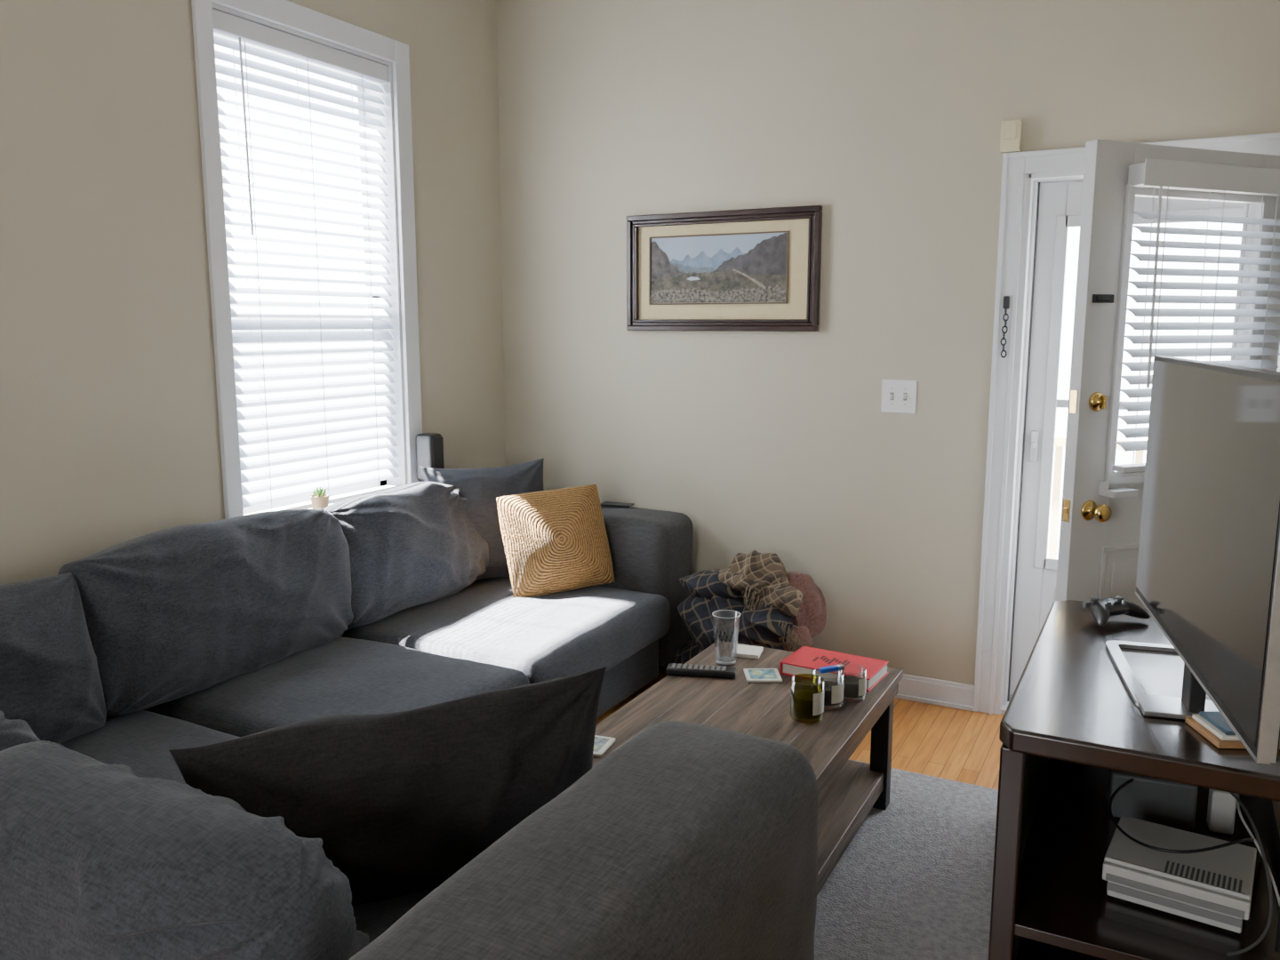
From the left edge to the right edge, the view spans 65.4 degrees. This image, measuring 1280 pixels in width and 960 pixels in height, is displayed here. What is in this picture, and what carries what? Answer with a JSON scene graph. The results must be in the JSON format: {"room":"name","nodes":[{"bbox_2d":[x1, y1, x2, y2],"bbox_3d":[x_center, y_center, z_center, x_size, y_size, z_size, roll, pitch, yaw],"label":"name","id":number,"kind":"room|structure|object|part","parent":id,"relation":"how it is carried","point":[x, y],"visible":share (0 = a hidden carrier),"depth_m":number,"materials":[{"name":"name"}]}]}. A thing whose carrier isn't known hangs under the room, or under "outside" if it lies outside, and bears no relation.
{"room":"living room","nodes":[
{"label":"living room","id":0,"kind":"room"},
{"bbox_2d":[0,0,505,584],"bbox_3d":[-2.086,-0.346,2.209,0.160,3.000,6.160,5,10,28],"label":"wall","id":1,"kind":"structure","parent":0,"point":[109,428],"depth_m":3.05,"materials":[{"name":"paint"}]},
{"bbox_2d":[191,0,422,519],"bbox_3d":[-1.169,-0.740,3.706,0.020,1.895,1.010,5,10,28],"label":"window frame","id":2,"kind":"structure","parent":1,"relation":"attached to","point":[286,13],"depth_m":3.40,"materials":[{"name":"white wood"}]},
{"bbox_2d":[211,2,407,514],"bbox_3d":[-1.254,-0.748,3.739,0.159,1.721,0.862,5,10,28],"label":"window","id":3,"kind":"structure","parent":1,"relation":"in","point":[387,97],"depth_m":4.04,"materials":[{"name":"white wood"}]},
{"bbox_3d":[-1.296,-0.745,3.762,0.058,1.708,0.836,5,10,28],"label":"sash frames","id":4,"kind":"part","parent":3,"relation":"part of","materials":[{"name":"white wood"}]},
{"bbox_2d":[212,8,400,515],"bbox_3d":[-1.219,-0.744,3.721,0.067,1.694,0.832,5,10,28],"label":"blind headrail","id":5,"kind":"object","parent":3,"relation":"attached to","point":[226,26],"visible":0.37,"depth_m":3.59,"materials":[{"name":"white plastic"}]},
{"bbox_2d":[238,37,253,235],"bbox_3d":[-1.327,-1.154,3.362,0.014,0.640,0.008,5,10,28],"label":"tilt wand","id":6,"kind":"object","parent":5,"relation":"hanging from","point":[239,38],"visible":1,"depth_m":3.36,"materials":[{"name":"plastic"}]},
{"bbox_2d":[232,39,271,511],"bbox_3d":[-1.352,-0.687,3.484,0.057,1.620,0.003,5,10,28],"label":"cord","id":7,"kind":"object","parent":5,"relation":"attached to","point":[244,39],"visible":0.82,"depth_m":3.46,"materials":[{"name":"white fabric"}]},
{"bbox_2d":[296,57,329,499],"bbox_3d":[-1.222,-0.725,3.727,0.057,1.620,0.003,5,10,28],"label":"cord","id":8,"kind":"object","parent":5,"relation":"attached to","point":[307,58],"visible":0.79,"depth_m":3.70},
{"bbox_2d":[351,74,379,489],"bbox_3d":[-1.091,-0.763,3.970,0.057,1.620,0.003,5,10,28],"label":"cord","id":9,"kind":"object","parent":5,"relation":"attached to","point":[362,75],"visible":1,"depth_m":3.94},
{"bbox_2d":[416,432,444,481],"bbox_3d":[-0.898,-0.095,4.209,0.127,0.205,0.085,5,10,28],"label":"wall speaker","id":10,"kind":"object","parent":1,"relation":"attached to","point":[429,446],"visible":0.68,"depth_m":4.16,"materials":[{"name":"black plastic"}]},
{"bbox_2d":[432,437,444,468],"bbox_3d":[-0.844,-0.090,4.181,0.004,0.175,0.065,5,10,28],"label":"grille","id":11,"kind":"object","parent":10,"relation":"attached to","point":[437,442],"depth_m":4.17,"materials":[{"name":"black plastic"}]},
{"bbox_3d":[-1.215,0.113,3.865,0.235,0.020,1.030,5,10,28],"label":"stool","id":12,"kind":"object","parent":1,"relation":"on","visible":0},
{"bbox_2d":[310,486,329,508],"bbox_3d":[-1.194,0.073,3.721,0.072,0.102,0.072,5,10,28],"label":"potted succulent","id":13,"kind":"object","parent":12,"relation":"on","point":[319,500],"visible":0.92,"depth_m":3.70,"materials":[{"name":"ceramic"}]},
{"bbox_2d":[310,494,329,508],"bbox_3d":[-1.194,0.090,3.724,0.072,0.067,0.072,5,10,28],"label":"pot","id":14,"kind":"object","parent":13,"relation":"attached to","point":[317,500],"depth_m":3.70,"materials":[{"name":"ceramic"}]},
{"bbox_2d":[213,35,399,507],"bbox_3d":[-1.222,-0.736,3.723,0.035,1.576,0.824,5,10,28],"label":"blind slats","id":15,"kind":"object","parent":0,"point":[255,499],"depth_m":3.70,"materials":[{"name":"white plastic"}]},
{"bbox_2d":[595,668,1003,789],"bbox_3d":[-0.506,1.329,1.533,3.900,0.100,6.400,5,10,28],"label":"floor","id":16,"kind":"structure","parent":0,"point":[935,740],"depth_m":3.62,"materials":[{"name":"brown wood"}]},
{"bbox_2d":[0,481,818,959],"bbox_3d":[-0.385,0.600,2.938,2.251,0.905,3.152,5,10,28],"label":"sectional sofa","id":17,"kind":"object","parent":16,"relation":"on","point":[686,841],"visible":0.86,"depth_m":1.88,"materials":[{"name":"fabric"}]},
{"bbox_2d":[0,710,40,751],"bbox_3d":[-1.451,0.602,1.979,0.697,0.402,0.357,5,21,28],"label":"cushion","id":18,"kind":"object","parent":17,"relation":"on","point":[12,732],"depth_m":1.83,"materials":[{"name":"fabric"}]},
{"bbox_2d":[0,572,106,743],"bbox_3d":[-1.627,0.485,2.458,0.289,0.435,0.531,-11,1,36],"label":"cushion","id":19,"kind":"object","parent":17,"relation":"on","point":[52,677],"depth_m":2.50,"materials":[{"name":"fabric"}]},
{"bbox_3d":[-1.341,0.811,2.367,0.949,0.194,0.886,5,10,28],"label":"seat corner","id":20,"kind":"part","parent":17,"relation":"part of","materials":[{"name":"fabric"}]},
{"bbox_2d":[0,740,369,959],"bbox_3d":[-0.811,0.691,1.591,0.803,0.416,0.391,11,22,25],"label":"cushion","id":21,"kind":"object","parent":17,"relation":"on","point":[99,860],"depth_m":1.45,"materials":[{"name":"fabric"}]},
{"bbox_2d":[57,508,353,717],"bbox_3d":[-1.300,0.366,3.103,0.342,0.492,0.978,-6,5,29],"label":"cushion","id":22,"kind":"object","parent":17,"relation":"on","point":[202,613],"depth_m":2.93,"materials":[{"name":"fabric"}]},
{"bbox_3d":[-0.938,0.698,3.083,0.984,0.205,0.762,5,10,28],"label":"seat","id":23,"kind":"part","parent":17,"relation":"part of","materials":[{"name":"fabric"}]},
{"bbox_2d":[169,666,606,905],"bbox_3d":[-0.446,0.621,1.922,0.813,0.448,0.269,-4,10,-24],"label":"throw pillow","id":24,"kind":"object","parent":17,"relation":"on","point":[399,803],"visible":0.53,"depth_m":1.83,"materials":[{"name":"grey fabric"}]},
{"bbox_3d":[-0.546,0.873,1.969,0.824,0.200,0.918,5,10,28],"label":"seat","id":25,"kind":"part","parent":17,"relation":"part of","materials":[{"name":"fabric"}]},
{"bbox_2d":[322,481,488,628],"bbox_3d":[-0.919,0.263,3.846,0.364,0.474,0.818,-7,5,29],"label":"cushion","id":26,"kind":"object","parent":17,"relation":"on","point":[414,555],"depth_m":3.70,"materials":[{"name":"fabric"}]},
{"bbox_2d":[419,457,543,580],"bbox_3d":[-0.629,0.177,4.196,0.552,0.493,0.218,-5,10,-28],"label":"throw pillow","id":27,"kind":"object","parent":17,"relation":"on","point":[482,486],"visible":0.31,"depth_m":4.13,"materials":[{"name":"grey fabric"}]},
{"bbox_3d":[-0.523,0.577,3.857,0.981,0.203,1.009,5,10,28],"label":"seat","id":28,"kind":"part","parent":17,"relation":"part of","materials":[{"name":"fabric"}]},
{"bbox_2d":[496,484,614,597],"bbox_3d":[-0.338,0.247,4.050,0.440,0.420,0.210,-6,11,-32],"label":"throw pillow","id":29,"kind":"object","parent":17,"relation":"on","point":[555,541],"visible":0.98,"depth_m":3.99,"materials":[{"name":"beige wicker"}]},
{"bbox_3d":[-0.044,0.866,1.636,0.408,0.673,1.066,5,10,28],"label":"arm","id":30,"kind":"part","parent":17,"relation":"part of","materials":[{"name":"fabric"}]},
{"bbox_2d":[600,501,634,507],"bbox_3d":[-0.101,0.107,4.389,0.140,0.008,0.070,3,9,19],"label":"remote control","id":31,"kind":"object","parent":17,"relation":"on","point":[605,503],"visible":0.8,"depth_m":4.37,"materials":[{"name":"black plastic"}]},
{"bbox_3d":[-0.262,0.433,4.457,0.990,0.653,0.339,5,10,28],"label":"arm","id":32,"kind":"part","parent":17,"relation":"part of","materials":[{"name":"fabric"}]},
{"bbox_2d":[672,549,826,663],"bbox_3d":[0.436,0.574,4.002,0.588,0.603,0.470,5,10,28],"label":"pile","id":33,"kind":"object","parent":16,"relation":"on","point":[779,609],"visible":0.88,"depth_m":3.88,"materials":[{"name":"fabric"}]},
{"bbox_2d":[672,638,702,663],"bbox_3d":[0.410,0.730,4.042,0.518,0.283,0.450,5,10,28],"label":"blanket","id":34,"kind":"object","parent":33,"relation":"on","point":[692,648],"depth_m":4.00,"materials":[{"name":"fabric"}]},
{"bbox_2d":[677,593,749,650],"bbox_3d":[0.362,0.548,4.032,0.395,0.360,0.366,5,10,28],"label":"blanket","id":35,"kind":"object","parent":33,"relation":"on","point":[696,612],"depth_m":3.89,"materials":[{"name":"blue fabric"}]},
{"bbox_2d":[726,549,786,598],"bbox_3d":[0.458,0.385,3.978,0.248,0.222,0.258,5,10,28],"label":"throw","id":36,"kind":"object","parent":33,"relation":"on","point":[763,575],"depth_m":3.88,"materials":[{"name":"beige fabric"}]},
{"bbox_2d":[785,571,826,637],"bbox_3d":[0.630,0.515,3.987,0.232,0.320,0.244,5,10,28],"label":"pillow","id":37,"kind":"object","parent":33,"relation":"on","point":[809,619],"depth_m":3.89,"materials":[{"name":"fabric"}]},
{"bbox_2d":[814,759,998,959],"bbox_3d":[0.322,1.059,2.885,1.435,0.013,1.390,5,10,28],"label":"area rug","id":38,"kind":"object","parent":16,"relation":"on","point":[914,881],"visible":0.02,"depth_m":2.69,"materials":[{"name":"grey carpet"}]},
{"bbox_2d":[592,640,903,895],"bbox_3d":[0.282,0.850,2.771,0.618,0.436,1.090,5,10,28],"label":"coffee table","id":39,"kind":"object","parent":38,"relation":"on","point":[848,790],"visible":0.33,"depth_m":2.79,"materials":[{"name":"brown wood"}]},
{"bbox_2d":[592,735,615,756],"bbox_3d":[-0.128,0.665,2.509,0.104,0.008,0.104,3,9,19],"label":"coaster","id":40,"kind":"object","parent":39,"relation":"on","point":[602,744],"visible":0.44,"depth_m":2.50,"materials":[{"name":"stone"}]},
{"bbox_2d":[665,663,736,678],"bbox_3d":[0.186,0.577,3.020,0.210,0.024,0.054,2,9,10],"label":"remote control","id":41,"kind":"object","parent":39,"relation":"on","point":[677,669],"visible":1,"depth_m":3.00,"materials":[{"name":"black plastic"}]},
{"bbox_2d":[712,609,740,665],"bbox_3d":[0.269,0.494,3.111,0.089,0.160,0.089,5,10,28],"label":"drinking glass","id":42,"kind":"object","parent":39,"relation":"on","point":[721,660],"visible":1,"depth_m":3.10,"materials":[{"name":"clear glass"}]},
{"bbox_3d":[0.269,0.567,3.123,0.063,0.010,0.063,5,10,28],"label":"glass","id":43,"kind":"part","parent":42,"relation":"part of","materials":[{"name":"clear glass"}]},
{"bbox_2d":[730,644,763,658],"bbox_3d":[0.345,0.552,3.212,0.090,0.014,0.090,3,9,16],"label":"notepad","id":44,"kind":"object","parent":39,"relation":"on","point":[750,652],"visible":0.8,"depth_m":3.19,"materials":[{"name":"white paper"}]},
{"bbox_2d":[743,668,782,682],"bbox_3d":[0.369,0.588,3.004,0.104,0.008,0.104,0,9,-1],"label":"coaster","id":45,"kind":"object","parent":39,"relation":"on","point":[752,675],"visible":1,"depth_m":2.99,"materials":[{"name":"ceramic"}]},
{"bbox_2d":[790,673,823,723],"bbox_3d":[0.449,0.587,2.680,0.089,0.108,0.088,5,10,28],"label":"jar candle","id":46,"kind":"object","parent":39,"relation":"on","point":[806,690],"visible":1,"depth_m":2.65,"materials":[{"name":"green glass"}]},
{"bbox_2d":[811,669,844,710],"bbox_3d":[0.521,0.581,2.772,0.089,0.092,0.088,5,10,28],"label":"jar candle","id":47,"kind":"object","parent":39,"relation":"on","point":[833,691],"visible":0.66,"depth_m":2.74,"materials":[{"name":"clear glass"}]},
{"bbox_2d":[818,664,844,672],"bbox_3d":[0.533,0.524,2.772,0.077,0.014,0.018,-4,10,-23],"label":"lighter","id":48,"kind":"object","parent":47,"relation":"on","point":[835,668],"visible":1,"depth_m":2.76,"materials":[{"name":"blue plastic"}]},
{"bbox_2d":[779,646,888,691],"bbox_3d":[0.589,0.568,3.021,0.280,0.040,0.180,5,10,31],"label":"book","id":49,"kind":"object","parent":39,"relation":"on","point":[804,660],"visible":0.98,"depth_m":3.00,"materials":[{"name":"paper"}]},
{"bbox_3d":[0.282,0.985,2.792,0.560,0.030,0.950,5,10,28],"label":"shelf rail","id":50,"kind":"part","parent":39,"relation":"part of","materials":[{"name":"brown wood"}]},
{"bbox_2d":[817,760,883,882],"bbox_3d":[0.282,0.958,2.788,0.560,0.025,1.030,5,10,28],"label":"shelf","id":51,"kind":"object","parent":39,"relation":"attached to","point":[844,804],"depth_m":2.86,"materials":[{"name":"brown wood"}]},
{"bbox_2d":[837,663,866,702],"bbox_3d":[0.600,0.575,2.826,0.081,0.087,0.080,5,10,28],"label":"jar candle","id":52,"kind":"object","parent":39,"relation":"on","point":[854,686],"visible":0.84,"depth_m":2.80,"materials":[{"name":"clear glass"}]},
{"bbox_2d":[987,600,1279,959],"bbox_3d":[1.154,0.786,2.253,0.550,0.750,1.020,5,10,28],"label":"tv stand","id":53,"kind":"object","parent":16,"relation":"on","point":[1070,718],"visible":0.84,"depth_m":1.98,"materials":[{"name":"brown wood"}]},
{"bbox_3d":[0.931,0.743,2.366,0.015,0.600,0.880,5,10,28],"label":"door panel","id":54,"kind":"part","parent":53,"relation":"part of","materials":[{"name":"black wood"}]},
{"bbox_2d":[1081,596,1150,626],"bbox_3d":[1.200,0.325,2.543,0.170,0.055,0.105,-4,10,-23],"label":"game controller","id":55,"kind":"object","parent":53,"relation":"on","point":[1100,609],"visible":1,"depth_m":2.53,"materials":[{"name":"black plastic"}]},
{"bbox_2d":[1106,769,1236,834],"bbox_3d":[1.252,0.743,2.359,0.260,0.110,0.120,4,10,22],"label":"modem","id":56,"kind":"object","parent":53,"relation":"on","point":[1162,802],"visible":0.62,"depth_m":2.31,"materials":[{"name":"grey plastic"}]},
{"bbox_2d":[1102,815,1256,933],"bbox_3d":[1.104,0.805,2.041,0.256,0.086,0.232,6,11,33],"label":"game console","id":57,"kind":"object","parent":53,"relation":"on","point":[1212,887],"visible":0.98,"depth_m":1.99,"materials":[{"name":"white plastic"}]},
{"bbox_2d":[1105,355,1279,764],"bbox_3d":[1.082,0.120,1.892,0.210,0.676,0.983,3,9,16],"label":"flat-screen tv","id":58,"kind":"object","parent":53,"relation":"on","point":[1208,570],"visible":0.99,"depth_m":1.74,"materials":[{"name":"black plastic"}]},
{"bbox_3d":[1.063,0.066,1.889,0.024,0.569,0.983,3,9,16],"label":"edge trim","id":59,"kind":"part","parent":58,"relation":"part of","materials":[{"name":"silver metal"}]},
{"bbox_2d":[1108,778,1279,956],"bbox_3d":[1.151,0.714,2.078,0.319,0.248,0.535,5,10,28],"label":"cable bundle","id":60,"kind":"object","parent":53,"relation":"on","point":[1257,842],"visible":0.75,"depth_m":1.96,"materials":[{"name":"black plastic"}]},
{"bbox_2d":[1184,711,1279,749],"bbox_3d":[1.114,0.457,1.834,0.160,0.027,0.120,0,9,2],"label":"book stack","id":61,"kind":"object","parent":53,"relation":"on","point":[1212,725],"visible":0.54,"depth_m":1.82,"materials":[{"name":"paper"}]},
{"bbox_2d":[496,0,1279,685],"bbox_3d":[0.935,-0.624,3.982,3.500,3.000,0.160,5,10,28],"label":"wall","id":62,"kind":"structure","parent":0,"point":[886,116],"depth_m":4.00,"materials":[{"name":"paint"}]},
{"bbox_2d":[626,205,822,331],"bbox_3d":[0.331,-0.869,4.157,0.865,0.490,0.034,5,10,28],"label":"framed picture","id":63,"kind":"object","parent":62,"relation":"attached to","point":[746,269],"visible":1,"depth_m":4.14,"materials":[{"name":"brown wood"}]},
{"bbox_2d":[880,379,916,413],"bbox_3d":[1.007,-0.326,3.889,0.134,0.130,0.018,5,10,28],"label":"light switch","id":64,"kind":"object","parent":62,"relation":"attached to","point":[898,396],"visible":1,"depth_m":3.89,"materials":[{"name":"white plastic"}]},
{"bbox_2d":[895,673,974,711],"bbox_3d":[0.891,0.822,4.126,3.500,0.100,0.026,5,10,28],"label":"baseboard","id":65,"kind":"structure","parent":62,"relation":"attached to","point":[914,688],"depth_m":3.97,"materials":[{"name":"white paint"}]},
{"bbox_2d":[1000,119,1022,153],"bbox_3d":[1.326,-1.228,3.564,0.066,0.107,0.040,5,10,28],"label":"sensor","id":66,"kind":"object","parent":62,"relation":"attached to","point":[1011,130],"visible":1,"depth_m":3.55,"materials":[{"name":"beige plastic"}]},
{"bbox_2d":[973,132,1279,714],"bbox_3d":[1.754,-0.098,3.519,1.008,2.105,0.026,5,10,28],"label":"trim","id":67,"kind":"structure","parent":62,"relation":"attached to","point":[1016,164],"depth_m":3.68,"materials":[{"name":"white wood"}]},
{"bbox_2d":[1000,296,1009,358],"bbox_3d":[1.336,-0.559,3.652,0.026,0.225,0.024,5,10,28],"label":"chain","id":68,"kind":"object","parent":67,"relation":"attached to","point":[1006,299],"depth_m":3.64,"materials":[{"name":"black metal"}]},
{"bbox_2d":[993,169,1279,714],"bbox_3d":[1.794,-0.074,3.602,0.854,2.031,0.172,5,10,28],"label":"door frame","id":69,"kind":"structure","parent":62,"relation":"in","point":[1031,181],"depth_m":3.72,"materials":[{"name":"white wood"}]},
{"bbox_2d":[1007,182,1040,701],"bbox_3d":[1.464,-0.106,3.809,0.006,1.992,0.014,5,10,28],"label":"weatherstrip","id":70,"kind":"object","parent":69,"relation":"attached to","point":[1039,183],"visible":1,"depth_m":3.79,"materials":[{"name":"grey plastic"}]},
{"bbox_2d":[1009,180,1244,693],"bbox_3d":[1.811,-0.081,3.651,0.823,1.990,0.047,5,10,28],"label":"door","id":71,"kind":"structure","parent":69,"relation":"attached to","point":[1060,203],"depth_m":3.75,"materials":[{"name":"white wood"}]},
{"bbox_2d":[1055,139,1279,601],"bbox_3d":[1.706,-0.017,3.214,0.845,2.015,0.045,-4,10,-22],"label":"door","id":72,"kind":"structure","parent":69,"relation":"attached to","point":[1107,163],"depth_m":3.03,"materials":[{"name":"white wood"}]},
{"bbox_2d":[1062,390,1106,522],"bbox_3d":[1.352,-0.070,3.035,0.100,0.405,0.022,3,9,16],"label":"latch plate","id":73,"kind":"object","parent":72,"relation":"attached to","point":[1073,393],"visible":1,"depth_m":3.02,"materials":[{"name":"gold metal"}]},
{"bbox_2d":[1080,500,1111,522],"bbox_3d":[1.396,0.099,3.042,0.064,0.064,0.072,-4,10,-22],"label":"handle","id":74,"kind":"object","parent":72,"relation":"attached to","point":[1090,510],"visible":1,"depth_m":3.02,"materials":[{"name":"gold metal"}]},
{"bbox_2d":[1088,392,1103,411],"bbox_3d":[1.387,-0.236,3.014,0.060,0.060,0.022,-4,10,-22],"label":"deadbolt","id":75,"kind":"object","parent":72,"relation":"attached to","point":[1094,401],"visible":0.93,"depth_m":3.01,"materials":[{"name":"gold metal"}]},
{"bbox_2d":[1091,294,1114,303],"bbox_3d":[1.381,-0.540,2.967,0.080,0.025,0.016,-4,10,-21],"label":"track","id":76,"kind":"object","parent":72,"relation":"attached to","point":[1096,298],"visible":1,"depth_m":2.96,"materials":[{"name":"black metal"}]},
{"bbox_2d":[1098,480,1138,497],"bbox_3d":[1.473,0.026,3.069,0.100,0.045,0.060,-4,10,-22],"label":"hold-down","id":77,"kind":"object","parent":72,"relation":"attached to","point":[1104,490],"visible":1,"depth_m":3.05,"materials":[{"name":"white plastic"}]},
{"bbox_2d":[1098,543,1145,608],"bbox_3d":[1.718,0.478,3.268,0.590,0.580,0.008,-4,10,-22],"label":"panels","id":78,"kind":"object","parent":72,"relation":"attached to","point":[1124,572],"visible":0.1,"depth_m":3.16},
{"bbox_2d":[1104,184,1271,485],"bbox_3d":[1.706,-0.449,3.147,0.605,0.900,0.069,-4,10,-22],"label":"window frame","id":79,"kind":"structure","parent":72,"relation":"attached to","point":[1131,192],"depth_m":3.04,"materials":[{"name":"white wood"}]},
{"bbox_2d":[1112,158,1279,477],"bbox_3d":[1.757,-0.486,3.074,0.700,0.925,0.065,-4,10,-22],"label":"blind headrail","id":80,"kind":"object","parent":72,"relation":"attached to","point":[1181,175],"visible":0.69,"depth_m":2.95,"materials":[{"name":"white plastic"}]},
{"bbox_2d":[1132,186,1168,463],"bbox_3d":[1.530,-0.455,2.990,0.003,0.850,0.050,-4,10,-22],"label":"ladder","id":81,"kind":"object","parent":80,"relation":"hanging from","point":[1168,187],"visible":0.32,"depth_m":2.96,"materials":[{"name":"white fabric"}]},
{"bbox_2d":[1146,185,1162,387],"bbox_3d":[1.508,-0.561,2.923,0.015,0.580,0.008,4,10,23],"label":"tilt wand","id":82,"kind":"object","parent":80,"relation":"attached to","point":[1161,187],"visible":1,"depth_m":2.92,"materials":[{"name":"plastic"}]},
{"bbox_2d":[1195,191,1224,361],"bbox_3d":[1.743,-0.468,3.074,0.003,0.850,0.050,-3,10,-21],"label":"ladder","id":83,"kind":"object","parent":80,"relation":"hanging from","point":[1224,191],"depth_m":3.04,"materials":[{"name":"white fabric"}]},
{"bbox_2d":[1247,194,1278,369],"bbox_3d":[1.957,-0.481,3.159,0.003,0.850,0.050,-4,10,-21],"label":"ladder","id":84,"kind":"object","parent":80,"relation":"hanging from","point":[1277,195],"visible":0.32,"depth_m":3.13,"materials":[{"name":"white fabric"}]},
{"bbox_2d":[1114,211,1279,451],"bbox_3d":[1.732,-0.443,3.104,0.630,0.850,0.100,-4,10,-22],"label":"window blind","id":85,"kind":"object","parent":72,"relation":"attached to","point":[1133,366],"depth_m":3.03,"materials":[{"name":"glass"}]},
{"bbox_2d":[1029,430,1039,462],"bbox_3d":[1.491,-0.126,3.777,0.025,0.120,0.045,5,10,28],"label":"storm latch","id":86,"kind":"object","parent":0,"point":[1034,444],"depth_m":3.78,"materials":[{"name":"white metal"}]},
{"label":"outside","id":87,"kind":"structure","parent":0,"visible":0},
{"bbox_2d":[1048,435,1145,559],"bbox_3d":[2.100,0.417,4.643,2.700,1.060,1.720,5,10,28],"label":"porch deck","id":88,"kind":"object","parent":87,"point":[1060,441],"visible":0.02,"depth_m":5.42,"materials":[{"name":"white wood"}]}
]}

